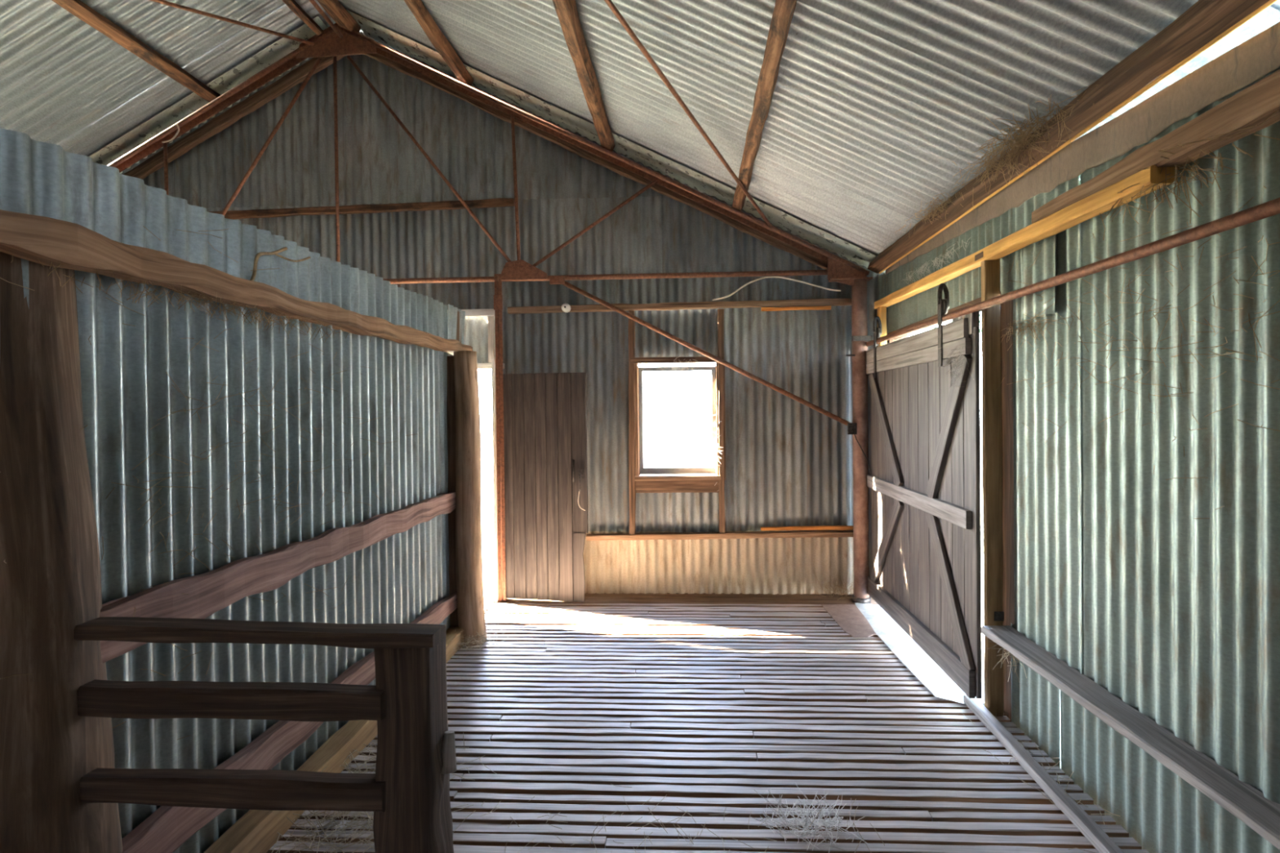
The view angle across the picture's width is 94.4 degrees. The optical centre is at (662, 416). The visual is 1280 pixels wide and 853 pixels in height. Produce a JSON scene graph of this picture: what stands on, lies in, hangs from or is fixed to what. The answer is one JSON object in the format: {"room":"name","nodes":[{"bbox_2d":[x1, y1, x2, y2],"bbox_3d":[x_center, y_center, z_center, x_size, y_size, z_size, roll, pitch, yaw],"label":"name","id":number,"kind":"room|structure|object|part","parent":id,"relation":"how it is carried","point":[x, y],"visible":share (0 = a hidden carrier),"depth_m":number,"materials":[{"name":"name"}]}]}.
{"room":"farm building","nodes":[
{"label":"farm building","id":0,"kind":"room"},
{"bbox_2d":[0,128,465,852],"bbox_3d":[-1.474,0.382,2.841,0.040,2.239,2.885,-1,1,3],"label":"wall","id":1,"kind":"structure","parent":0,"point":[126,384],"depth_m":2.11,"materials":[{"name":"grey metal"}]},
{"bbox_2d":[0,226,426,739],"bbox_3d":[-1.489,0.460,2.200,0.248,2.135,2.747,-1,1,3],"label":"cobweb","id":2,"kind":"object","parent":1,"relation":"attached to","point":[144,226],"visible":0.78,"depth_m":1.96,"materials":[{"name":"brown plant"}]},
{"bbox_2d":[204,809,305,852],"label":"plate","id":3,"kind":"object","parent":1,"relation":"on","point":[253,831],"depth_m":2.05,"materials":[{"name":"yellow wood"}]},
{"bbox_2d":[99,492,456,662],"bbox_3d":[-1.440,0.567,2.799,0.062,0.148,2.550,-1,1,3],"label":"rail","id":4,"kind":"object","parent":1,"relation":"attached to","point":[209,593],"visible":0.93,"depth_m":2.12,"materials":[{"name":"brown wood"}]},
{"bbox_2d":[121,592,457,852],"bbox_3d":[-1.446,1.226,2.495,0.063,0.142,3.230,-1,1,3],"label":"rail","id":5,"kind":"object","parent":1,"relation":"attached to","point":[167,828],"visible":0.44,"depth_m":2.09,"materials":[{"name":"brown wood"}]},
{"bbox_2d":[296,720,377,773],"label":"plate","id":6,"kind":"object","parent":1,"relation":"on","point":[333,753],"depth_m":2.58,"materials":[{"name":"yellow wood"}]},
{"bbox_2d":[446,355,458,626],"bbox_3d":[-1.393,0.555,3.958,0.090,1.910,0.037,-1,1,3],"label":"stud","id":7,"kind":"object","parent":1,"relation":"attached to","point":[451,404],"visible":0.44,"depth_m":3.94,"materials":[{"name":"brown wood"}]},
{"bbox_2d":[456,311,461,342],"bbox_3d":[-1.440,-0.612,4.133,0.041,0.240,0.101,-1,1,3],"label":"board","id":8,"kind":"object","parent":1,"relation":"attached to","point":[458,312],"visible":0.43,"depth_m":4.13,"materials":[{"name":"brown wood"}]},
{"bbox_2d":[484,595,494,606],"bbox_3d":[-4.290,1.597,1.187,5.490,0.001,7.950,-1,1,3],"label":"floor","id":9,"kind":"structure","parent":0,"point":[487,599],"depth_m":4.95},
{"bbox_2d":[0,251,122,852],"bbox_3d":[-1.610,0.584,1.487,0.356,1.950,0.346,0,1,24],"label":"log post","id":10,"kind":"object","parent":9,"relation":"on","point":[51,577],"visible":0.88,"depth_m":1.44,"materials":[{"name":"brown wood"}]},
{"bbox_2d":[120,31,884,594],"bbox_3d":[-2.517,-0.884,5.069,8.750,4.850,0.050,-1,1,3],"label":"wall","id":11,"kind":"structure","parent":0,"point":[788,463],"depth_m":4.98,"materials":[{"name":"grey metal"}]},
{"bbox_2d":[122,55,345,179],"bbox_3d":[-4.675,-1.972,5.082,4.085,2.293,0.063,-1,1,3],"label":"rafter","id":12,"kind":"object","parent":11,"relation":"attached to","point":[296,76],"visible":0.48,"depth_m":5.01,"materials":[{"name":"brown wood"}]},
{"bbox_2d":[208,198,515,219],"bbox_3d":[-2.688,-1.750,5.015,2.911,0.106,0.058,-1,1,3],"label":"beam","id":13,"kind":"structure","parent":11,"relation":"attached to","point":[492,202],"depth_m":4.99,"materials":[{"name":"brown wood"}]},
{"bbox_2d":[447,308,504,369],"bbox_3d":[-2.435,-0.640,5.049,2.190,0.501,0.081,-1,1,3],"label":"trim","id":14,"kind":"structure","parent":11,"relation":"attached to","point":[490,313],"depth_m":4.97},
{"bbox_2d":[491,359,498,602],"bbox_3d":[-1.349,0.521,4.822,0.021,1.960,0.101,-1,1,3],"label":"door frame","id":15,"kind":"structure","parent":11,"relation":"attached to","point":[493,361],"depth_m":4.78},
{"bbox_2d":[364,53,827,269],"bbox_3d":[-0.489,-2.112,4.889,4.213,2.128,0.065,-1,1,3],"label":"rafter","id":16,"kind":"object","parent":11,"relation":"attached to","point":[496,113],"visible":0.44,"depth_m":4.87,"materials":[{"name":"brown wood"}]},
{"bbox_2d":[631,355,725,493],"bbox_3d":[0.124,0.073,4.923,0.801,1.120,0.125,-1,1,3],"label":"window","id":17,"kind":"structure","parent":11,"relation":"in","point":[644,483],"depth_m":4.91,"materials":[{"name":"brown wood"}]},
{"bbox_3d":[0.128,0.035,4.951,0.656,0.898,0.028,-1,1,3],"label":"sash","id":18,"kind":"part","parent":17,"relation":"part of","materials":[{"name":"white paint"}]},
{"bbox_3d":[0.130,0.511,4.920,0.708,0.038,0.111,-1,1,3],"label":"sill","id":19,"kind":"part","parent":17,"relation":"part of","materials":[{"name":"wood"}]},
{"bbox_2d":[661,355,697,373],"bbox_3d":[0.128,-0.414,4.835,0.302,0.163,0.122,-1,1,-17],"label":"cobweb","id":20,"kind":"object","parent":17,"relation":"attached to","point":[668,363],"visible":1,"depth_m":4.84},
{"bbox_2d":[711,414,720,490],"bbox_3d":[0.455,0.301,4.870,0.104,0.628,0.138,0,1,17],"label":"cobweb","id":21,"kind":"object","parent":17,"relation":"attached to","point":[714,415],"visible":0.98,"depth_m":4.86,"materials":[{"name":"white fabric"}]},
{"bbox_2d":[507,297,851,314],"bbox_3d":[0.133,-0.909,4.895,2.840,0.073,0.069,-1,1,3],"label":"beam","id":22,"kind":"structure","parent":11,"relation":"attached to","point":[829,301],"depth_m":4.87,"materials":[{"name":"brown wood"}]},
{"bbox_2d":[561,302,570,312],"bbox_3d":[-0.789,-0.890,4.864,0.072,0.071,0.085,-1,1,3],"label":"insulator","id":23,"kind":"object","parent":22,"relation":"attached to","point":[566,308],"visible":1,"depth_m":4.84,"materials":[{"name":"white ceramic"}]},
{"bbox_2d":[712,275,840,300],"bbox_3d":[0.917,-1.040,4.782,1.024,0.188,0.019,-1,1,6],"label":"conduit","id":24,"kind":"object","parent":22,"relation":"attached to","point":[795,280],"visible":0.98,"depth_m":4.78,"materials":[{"name":"grey plastic"}]},
{"bbox_2d":[760,306,831,311],"bbox_3d":[1.091,-0.878,4.831,0.560,0.030,0.034,-1,1,3],"label":"batten","id":25,"kind":"object","parent":22,"relation":"attached to","point":[809,308],"visible":1,"depth_m":4.82,"materials":[{"name":"brown wood"}]},
{"bbox_2d":[586,529,853,541],"bbox_3d":[0.472,0.986,4.893,2.201,0.076,0.076,-1,1,3],"label":"rail","id":26,"kind":"object","parent":11,"relation":"attached to","point":[824,533],"depth_m":4.86,"materials":[{"name":"brown wood"}]},
{"bbox_2d":[628,310,635,534],"bbox_3d":[-0.249,0.054,4.917,0.064,1.852,0.051,-1,1,3],"label":"stud","id":27,"kind":"object","parent":26,"relation":"on","point":[631,322],"visible":0.98,"depth_m":4.89,"materials":[{"name":"brown wood"}]},
{"bbox_2d":[717,308,725,533],"bbox_3d":[0.489,0.047,4.883,0.058,1.852,0.050,-1,1,3],"label":"stud","id":28,"kind":"object","parent":26,"relation":"on","point":[721,369],"visible":0.93,"depth_m":4.86,"materials":[{"name":"brown wood"}]},
{"bbox_2d":[760,525,853,530],"bbox_3d":[1.190,0.917,4.850,0.760,0.039,0.033,-1,1,3],"label":"batten","id":29,"kind":"object","parent":26,"relation":"on","point":[801,527],"visible":0.93,"depth_m":4.84,"materials":[{"name":"brown wood"}]},
{"bbox_2d":[0,0,1279,272],"bbox_3d":[-2.816,-2.026,1.133,9.219,2.603,8.170,-1,1,3],"label":"ceiling","id":30,"kind":"structure","parent":0,"point":[873,103],"depth_m":3.41,"materials":[{"name":"grey metal"}]},
{"bbox_2d":[88,16,327,173],"bbox_3d":[-4.724,-2.115,5.015,3.951,2.178,0.316,-1,1,3],"label":"flashing","id":31,"kind":"object","parent":30,"relation":"attached to","point":[283,46],"visible":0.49,"depth_m":4.89,"materials":[{"name":"metal"}]},
{"bbox_2d":[346,8,877,268],"bbox_3d":[-0.405,-2.218,4.788,4.241,2.108,0.376,-1,1,3],"label":"flashing","id":32,"kind":"object","parent":30,"relation":"attached to","point":[704,184],"visible":0.86,"depth_m":4.77,"materials":[{"name":"metal"}]},
{"bbox_2d":[867,0,1269,273],"bbox_3d":[1.567,-1.136,1.895,0.128,0.163,5.651,-1,1,3],"label":"beam","id":33,"kind":"structure","parent":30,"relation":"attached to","point":[1205,20],"depth_m":2.04,"materials":[{"name":"brown wood"}]},
{"bbox_2d":[894,182,964,233],"bbox_3d":[1.536,-1.164,3.337,0.208,0.147,0.776,-1,1,3],"label":"nest","id":34,"kind":"object","parent":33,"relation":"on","point":[938,206],"visible":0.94,"depth_m":3.32,"materials":[{"name":"brown plant"}]},
{"bbox_2d":[949,84,1097,210],"bbox_3d":[1.533,-1.143,2.543,0.368,0.259,1.044,-1,1,4],"label":"nest","id":35,"kind":"object","parent":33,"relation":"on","point":[1023,136],"visible":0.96,"depth_m":2.49,"materials":[{"name":"brown plant"}]},
{"bbox_2d":[879,0,1277,273],"bbox_3d":[1.588,-1.077,1.869,0.016,0.061,5.600,-1,1,3],"label":"batten","id":36,"kind":"object","parent":33,"relation":"attached to","point":[1269,2],"visible":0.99,"depth_m":2.04,"materials":[{"name":"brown wood"}]},
{"bbox_2d":[266,592,1149,852],"bbox_3d":[0.045,1.601,1.068,3.161,0.170,7.905,-1,1,3],"label":"floor","id":37,"kind":"structure","parent":0,"point":[703,702],"depth_m":2.72,"materials":[{"name":"grey wood"}]},
{"bbox_2d":[74,617,457,852],"bbox_3d":[-0.990,1.032,1.538,0.924,1.034,0.176,-1,1,3],"label":"railing","id":38,"kind":"object","parent":37,"relation":"on","point":[407,794],"visible":1,"depth_m":1.46,"materials":[{"name":"brown wood"}]},
{"bbox_3d":[-1.069,0.711,1.482,0.775,0.079,0.056,-1,1,3],"label":"rail","id":39,"kind":"part","parent":38,"relation":"part of","materials":[{"name":"brown wood"}]},
{"bbox_3d":[-1.067,0.935,1.485,0.776,0.076,0.057,-1,1,3],"label":"rail","id":40,"kind":"part","parent":38,"relation":"part of","materials":[{"name":"brown wood"}]},
{"bbox_3d":[-1.004,0.542,1.488,0.908,0.052,0.080,-1,1,3],"label":"rail","id":41,"kind":"part","parent":38,"relation":"part of","materials":[{"name":"brown wood"}]},
{"bbox_3d":[-0.630,1.055,1.522,0.165,0.980,0.176,-1,1,3],"label":"stub post","id":42,"kind":"part","parent":38,"relation":"part of","materials":[{"name":"brown wood"}]},
{"bbox_2d":[270,716,496,852],"bbox_3d":[-1.266,1.430,2.230,1.227,0.186,0.977,-1,1,-38],"label":"tuft","id":43,"kind":"object","parent":37,"relation":"on","point":[340,813],"visible":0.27,"depth_m":2.17,"materials":[{"name":"beige plant"}]},
{"bbox_2d":[445,626,463,662],"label":"plate","id":44,"kind":"object","parent":37,"relation":"on","point":[454,633],"depth_m":3.77,"materials":[{"name":"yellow wood"}]},
{"bbox_2d":[453,350,487,646],"bbox_3d":[-1.288,0.549,3.972,0.189,1.963,0.191,0,1,34],"label":"log post","id":45,"kind":"object","parent":37,"relation":"on","point":[468,550],"visible":0.98,"depth_m":3.90,"materials":[{"name":"brown wood"}]},
{"bbox_2d":[0,209,472,355],"bbox_3d":[-1.462,-0.432,2.274,0.117,0.103,3.820,-1,1,3],"label":"beam","id":46,"kind":"structure","parent":45,"relation":"on","point":[28,237],"depth_m":1.73,"materials":[{"name":"brown wood"}]},
{"bbox_2d":[10,255,371,342],"bbox_3d":[-1.438,-0.355,2.021,0.154,0.113,1.678,-1,1,3],"label":"cobweb","id":47,"kind":"object","parent":46,"relation":"hanging from","point":[131,284],"visible":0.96,"depth_m":1.90,"materials":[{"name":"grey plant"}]},
{"bbox_2d":[249,247,311,280],"bbox_3d":[-1.484,-0.565,2.302,0.018,0.208,0.366,-1,1,1],"label":"twig","id":48,"kind":"object","parent":46,"relation":"on","point":[275,252],"visible":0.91,"depth_m":2.24,"materials":[{"name":"brown wood"}]},
{"bbox_2d":[450,621,508,650],"bbox_3d":[-1.287,1.424,3.853,0.584,0.168,0.406,-1,1,3],"label":"tuft","id":49,"kind":"object","parent":37,"relation":"on","point":[481,637],"visible":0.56,"depth_m":3.86,"materials":[{"name":"beige plant"}]},
{"bbox_2d":[484,600,494,611],"bbox_3d":[-1.386,1.509,4.418,0.030,0.033,0.770,-1,1,3],"label":"threshold","id":50,"kind":"object","parent":37,"relation":"on","point":[491,602],"visible":0.22,"depth_m":4.69,"materials":[{"name":"white"}]},
{"bbox_2d":[493,273,506,601],"bbox_3d":[-1.311,0.180,4.827,0.070,2.660,0.081,-1,1,3],"label":"steel post","id":51,"kind":"object","parent":37,"relation":"on","point":[498,303],"visible":1,"depth_m":4.79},
{"bbox_3d":[-1.324,-0.919,4.781,0.070,0.120,0.010,-1,1,3],"label":"splice plate","id":52,"kind":"part","parent":51,"relation":"part of","materials":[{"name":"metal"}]},
{"bbox_2d":[502,372,588,602],"bbox_3d":[-0.946,0.569,4.795,0.709,1.836,0.115,0,1,15],"label":"door","id":53,"kind":"structure","parent":51,"relation":"attached to","point":[545,414],"depth_m":4.78,"materials":[{"name":"wood"}]},
{"bbox_3d":[-0.645,0.510,4.688,0.045,0.170,0.072,-1,1,3],"label":"handle","id":54,"kind":"part","parent":53,"relation":"part of","materials":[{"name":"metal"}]},
{"bbox_2d":[480,783,884,852],"bbox_3d":[-0.063,1.466,2.139,1.664,0.090,0.544,-1,1,-4],"label":"tuft","id":55,"kind":"object","parent":37,"relation":"on","point":[611,784],"visible":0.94,"depth_m":2.14,"materials":[{"name":"beige plant"}]},
{"bbox_2d":[750,782,870,852],"bbox_3d":[0.525,1.447,2.165,0.380,0.116,0.324,-1,1,-16],"label":"tuft","id":56,"kind":"object","parent":37,"relation":"on","point":[817,828],"visible":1,"depth_m":2.15,"materials":[{"name":"white plant"}]},
{"bbox_2d":[815,574,869,599],"bbox_3d":[1.464,1.351,4.777,0.489,0.223,0.352,0,1,23],"label":"tuft","id":57,"kind":"object","parent":37,"relation":"on","point":[841,588],"visible":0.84,"depth_m":4.79,"materials":[{"name":"brown plant"}]},
{"bbox_2d":[821,604,875,637],"bbox_3d":[1.350,1.465,4.268,0.260,0.010,0.670,-1,1,3],"label":"sheet","id":58,"kind":"object","parent":37,"relation":"on","point":[848,617],"visible":1,"depth_m":4.26,"materials":[{"name":"brown wood"}]},
{"bbox_2d":[846,278,871,604],"bbox_3d":[1.566,0.214,4.686,0.220,2.575,0.140,-1,1,3],"label":"steel post","id":59,"kind":"object","parent":37,"relation":"on","point":[860,336],"visible":0.92,"depth_m":4.64,"materials":[{"name":"metal"}]},
{"bbox_2d":[106,22,872,285],"bbox_3d":[-2.537,-2.051,4.847,8.348,2.313,0.105,-1,1,3],"label":"roof truss","id":60,"kind":"object","parent":59,"relation":"on","point":[328,43],"visible":0.82,"depth_m":4.79,"materials":[{"name":"metal"}]},
{"bbox_2d":[52,0,220,102],"bbox_3d":[-3.879,-2.595,1.101,0.114,0.110,7.700,-1,1,3],"label":"purlin","id":61,"kind":"structure","parent":60,"relation":"on","point":[78,8],"depth_m":4.18,"materials":[{"name":"brown wood"}]},
{"bbox_2d":[161,124,179,142],"bbox_3d":[-4.033,-2.320,4.864,0.149,0.148,0.012,-1,1,3],"label":"wire hook","id":62,"kind":"object","parent":60,"relation":"attached to","point":[178,131],"visible":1,"depth_m":4.86,"materials":[{"name":"grey metal"}]},
{"bbox_2d":[150,0,314,44],"bbox_3d":[-3.739,-2.574,3.276,0.026,0.907,3.637,0,1,30],"label":"rod","id":63,"kind":"object","parent":60,"relation":"attached to","point":[162,2],"visible":1,"depth_m":4.31,"materials":[{"name":"metal"}]},
{"bbox_2d":[282,0,322,35],"bbox_3d":[-2.975,-3.104,1.054,0.088,0.097,7.700,-1,1,3],"label":"purlin","id":64,"kind":"structure","parent":60,"relation":"on","point":[292,5],"depth_m":4.61,"materials":[{"name":"brown wood"}]},
{"bbox_2d":[309,0,343,38],"bbox_3d":[-2.547,-3.039,3.999,0.032,0.112,1.633,-1,1,-4],"label":"rod","id":65,"kind":"object","parent":60,"relation":"attached to","point":[313,2],"visible":1,"depth_m":4.56,"materials":[{"name":"metal"}]},
{"bbox_3d":[-2.650,-3.066,4.821,0.670,0.280,0.010,-1,1,3],"label":"gusset plate","id":66,"kind":"part","parent":60,"relation":"part of","materials":[{"name":"metal"}]},
{"bbox_2d":[316,0,360,32],"bbox_3d":[-2.722,-3.149,1.043,0.149,0.144,7.700,-1,1,3],"label":"ridge beam","id":67,"kind":"structure","parent":60,"relation":"on","point":[335,9],"depth_m":4.65,"materials":[{"name":"brown wood"}]},
{"bbox_2d":[404,0,474,85],"bbox_3d":[-1.768,-2.703,1.004,0.123,0.114,7.700,-1,1,3],"label":"purlin","id":68,"kind":"structure","parent":60,"relation":"on","point":[417,7],"depth_m":4.27,"materials":[{"name":"brown wood"}]},
{"bbox_3d":[-1.112,-1.181,4.773,0.370,0.160,0.010,-1,1,3],"label":"gusset plate","id":69,"kind":"part","parent":60,"relation":"part of","materials":[{"name":"metal"}]},
{"bbox_2d":[552,0,614,151],"bbox_3d":[-0.610,-2.145,0.957,0.120,0.115,7.700,-1,1,3],"label":"purlin","id":70,"kind":"structure","parent":60,"relation":"on","point":[566,11],"depth_m":3.62,"materials":[{"name":"brown wood"}]},
{"bbox_2d":[604,0,772,227],"bbox_3d":[-0.742,-2.177,1.980,0.026,1.498,6.360,0,1,31],"label":"rod","id":71,"kind":"object","parent":60,"relation":"attached to","point":[609,2],"visible":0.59,"depth_m":3.38,"materials":[{"name":"metal"}]},
{"bbox_2d":[732,0,796,211],"bbox_3d":[0.430,-1.642,0.915,0.108,0.109,7.700,-1,1,3],"label":"purlin","id":72,"kind":"structure","parent":60,"relation":"on","point":[784,10],"depth_m":2.94,"materials":[{"name":"brown wood"}]},
{"bbox_3d":[1.451,-1.137,4.653,0.300,0.220,0.010,-1,1,3],"label":"gusset plate","id":73,"kind":"part","parent":60,"relation":"part of","materials":[{"name":"metal"}]},
{"bbox_3d":[1.483,-1.079,4.675,0.320,0.012,0.105,-1,1,3],"label":"seat plate","id":74,"kind":"part","parent":60,"relation":"part of","materials":[{"name":"metal"}]},
{"bbox_2d":[549,275,857,434],"bbox_3d":[0.314,-0.490,4.703,2.410,1.290,0.044,-1,1,3],"label":"knee brace","id":75,"kind":"object","parent":59,"relation":"attached to","point":[557,279],"visible":1,"depth_m":4.69,"materials":[{"name":"metal"}]},
{"bbox_3d":[-0.837,-1.089,4.731,0.120,0.070,0.008,-1,1,3],"label":"plate","id":76,"kind":"part","parent":75,"relation":"part of","materials":[{"name":"metal"}]},
{"bbox_2d":[853,429,871,475],"bbox_3d":[1.542,0.263,4.567,0.024,0.363,0.186,-1,1,-30],"label":"wire","id":77,"kind":"object","parent":75,"relation":"hanging from","point":[853,429],"visible":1,"depth_m":4.56,"materials":[{"name":"metal"}]},
{"bbox_2d":[854,603,984,704],"bbox_3d":[1.616,1.473,3.846,0.350,0.004,1.600,-1,1,3],"label":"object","id":78,"kind":"object","parent":37,"relation":"on","point":[911,655],"visible":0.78,"depth_m":3.64,"materials":[{"name":"white"}]},
{"bbox_2d":[974,251,1004,716],"bbox_3d":[1.639,0.343,2.960,0.100,2.310,0.085,-1,1,3],"label":"post","id":79,"kind":"object","parent":37,"relation":"on","point":[993,613],"visible":0.9,"depth_m":2.93,"materials":[{"name":"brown wood"}]},
{"bbox_3d":[1.667,0.990,2.932,0.045,0.045,0.007,-1,1,3],"label":"nail plate","id":80,"kind":"part","parent":79,"relation":"part of","materials":[{"name":"metal"}]},
{"bbox_2d":[962,709,1119,852],"bbox_3d":[1.598,1.450,2.358,0.417,0.085,1.312,-1,1,3],"label":"tuft","id":81,"kind":"object","parent":37,"relation":"on","point":[988,709],"visible":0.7,"depth_m":2.40,"materials":[{"name":"beige plant"}]},
{"bbox_2d":[963,694,1124,852],"bbox_3d":[1.511,1.478,1.863,0.062,0.045,2.430,-1,1,4],"label":"floor strip","id":82,"kind":"object","parent":37,"relation":"on","point":[1100,841],"visible":0.98,"depth_m":2.36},
{"bbox_2d":[480,426,1061,768],"bbox_3d":[0.928,1.952,19.999,120.000,0.001,100.000,-1,1,3],"label":"ground","id":83,"kind":"structure","parent":0,"point":[660,445],"depth_m":25.46,"materials":[{"name":"white"}]},
{"bbox_2d":[928,312,982,343],"bbox_3d":[7.944,-2.768,13.466,5.815,9.384,5.864,-1,1,3],"label":"tree","id":84,"kind":"object","parent":83,"relation":"on","point":[934,326],"visible":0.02,"depth_m":13.82,"materials":[{"name":"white plant"}]},
{"bbox_2d":[878,66,1279,852],"bbox_3d":[1.672,0.257,1.984,0.041,2.760,5.930,-1,1,3],"label":"wall","id":85,"kind":"structure","parent":0,"point":[1175,615],"depth_m":2.02,"materials":[{"name":"grey metal"}]},
{"bbox_2d":[886,291,1003,626],"bbox_3d":[1.810,0.437,3.837,0.141,2.160,1.660,-1,1,3],"label":"trim","id":86,"kind":"structure","parent":85,"relation":"attached to","point":[979,300],"depth_m":3.37,"materials":[{"name":"brown wood"}]},
{"bbox_2d":[1000,299,1014,722],"bbox_3d":[1.746,0.517,2.925,0.028,2.220,0.216,-1,1,3],"label":"wooden post","id":87,"kind":"object","parent":85,"relation":"attached to","point":[1006,308],"visible":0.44,"depth_m":2.97,"materials":[{"name":"brown wood"}]},
{"bbox_2d":[874,164,1175,309],"bbox_3d":[1.628,-0.811,3.237,0.080,0.136,2.772,-1,1,3],"label":"header beam","id":88,"kind":"structure","parent":85,"relation":"attached to","point":[1100,202],"depth_m":2.38,"materials":[{"name":"yellow wood"}]},
{"bbox_2d":[876,306,886,346],"bbox_3d":[1.678,-0.673,4.520,0.054,0.330,0.071,-1,1,3],"label":"jamb block","id":89,"kind":"object","parent":88,"relation":"hanging from","point":[882,311],"visible":0.57,"depth_m":4.49,"materials":[{"name":"yellow wood"}]},
{"bbox_2d":[897,238,972,285],"bbox_3d":[1.669,-0.926,3.681,0.142,0.112,1.094,-1,1,3],"label":"cobweb","id":90,"kind":"object","parent":88,"relation":"on","point":[939,259],"visible":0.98,"depth_m":3.62,"materials":[{"name":"white fabric"}]},
{"bbox_2d":[997,313,1054,350],"bbox_3d":[1.651,-0.383,2.680,0.168,0.203,0.363,-1,1,3],"label":"cobweb","id":91,"kind":"object","parent":85,"relation":"attached to","point":[1025,327],"visible":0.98,"depth_m":2.67,"materials":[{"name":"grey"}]},
{"bbox_2d":[1020,234,1056,321],"bbox_3d":[1.664,-0.620,2.626,0.028,0.360,0.270,-1,1,3],"label":"sheet","id":92,"kind":"object","parent":85,"relation":"attached to","point":[1044,268],"visible":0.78,"depth_m":2.61,"materials":[{"name":"grey metal"}]},
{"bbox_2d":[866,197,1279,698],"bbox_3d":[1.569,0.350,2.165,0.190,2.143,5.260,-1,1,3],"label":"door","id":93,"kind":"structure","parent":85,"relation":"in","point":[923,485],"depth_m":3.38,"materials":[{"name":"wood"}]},
{"bbox_2d":[935,331,973,387],"bbox_3d":[1.535,-0.286,3.066,0.146,0.284,0.293,-1,1,3],"label":"cobweb","id":94,"kind":"object","parent":93,"relation":"attached to","point":[956,362],"visible":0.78,"depth_m":3.06},
{"bbox_3d":[1.565,-0.515,2.156,0.179,0.089,5.260,-1,1,3],"label":"door rail","id":95,"kind":"part","parent":93,"relation":"part of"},
{"bbox_2d":[885,21,1279,274],"bbox_3d":[1.628,-0.994,1.908,0.023,0.299,5.460,-1,1,3],"label":"wooden beam","id":96,"kind":"structure","parent":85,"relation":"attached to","point":[1255,58],"depth_m":2.04,"materials":[{"name":"brown wood"}]},
{"bbox_2d":[958,97,1279,519],"bbox_3d":[1.640,-0.302,1.805,0.288,1.236,2.744,-1,1,3],"label":"cobweb","id":97,"kind":"object","parent":85,"relation":"attached to","point":[1228,98],"visible":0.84,"depth_m":1.90,"materials":[{"name":"brown"}]},
{"bbox_2d":[981,625,1279,849],"bbox_3d":[1.582,1.063,0.823,0.156,0.046,4.166,-1,1,1],"label":"wall rail","id":98,"kind":"object","parent":85,"relation":"attached to","point":[1220,784],"visible":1,"depth_m":1.91,"materials":[{"name":"grey wood"}]},
{"bbox_2d":[988,641,1026,682],"bbox_3d":[1.668,1.141,2.828,0.202,0.238,0.258,0,1,31],"label":"tuft","id":99,"kind":"object","parent":98,"relation":"attached to","point":[1006,655],"visible":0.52,"depth_m":2.84,"materials":[{"name":"grey plant"}]},
{"bbox_2d":[1031,69,1279,223],"bbox_3d":[1.538,-0.787,0.798,0.099,0.145,3.451,-1,1,3],"label":"beam","id":100,"kind":"structure","parent":85,"relation":"attached to","point":[1250,107],"depth_m":1.70,"materials":[{"name":"brown wood"}]},
{"bbox_2d":[1099,110,1279,239],"bbox_3d":[1.575,-0.699,1.853,0.287,0.206,0.853,-1,1,3],"label":"straw","id":101,"kind":"object","parent":100,"relation":"hanging from","point":[1186,169],"visible":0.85,"depth_m":1.77,"materials":[{"name":"brown plant"}]}
]}

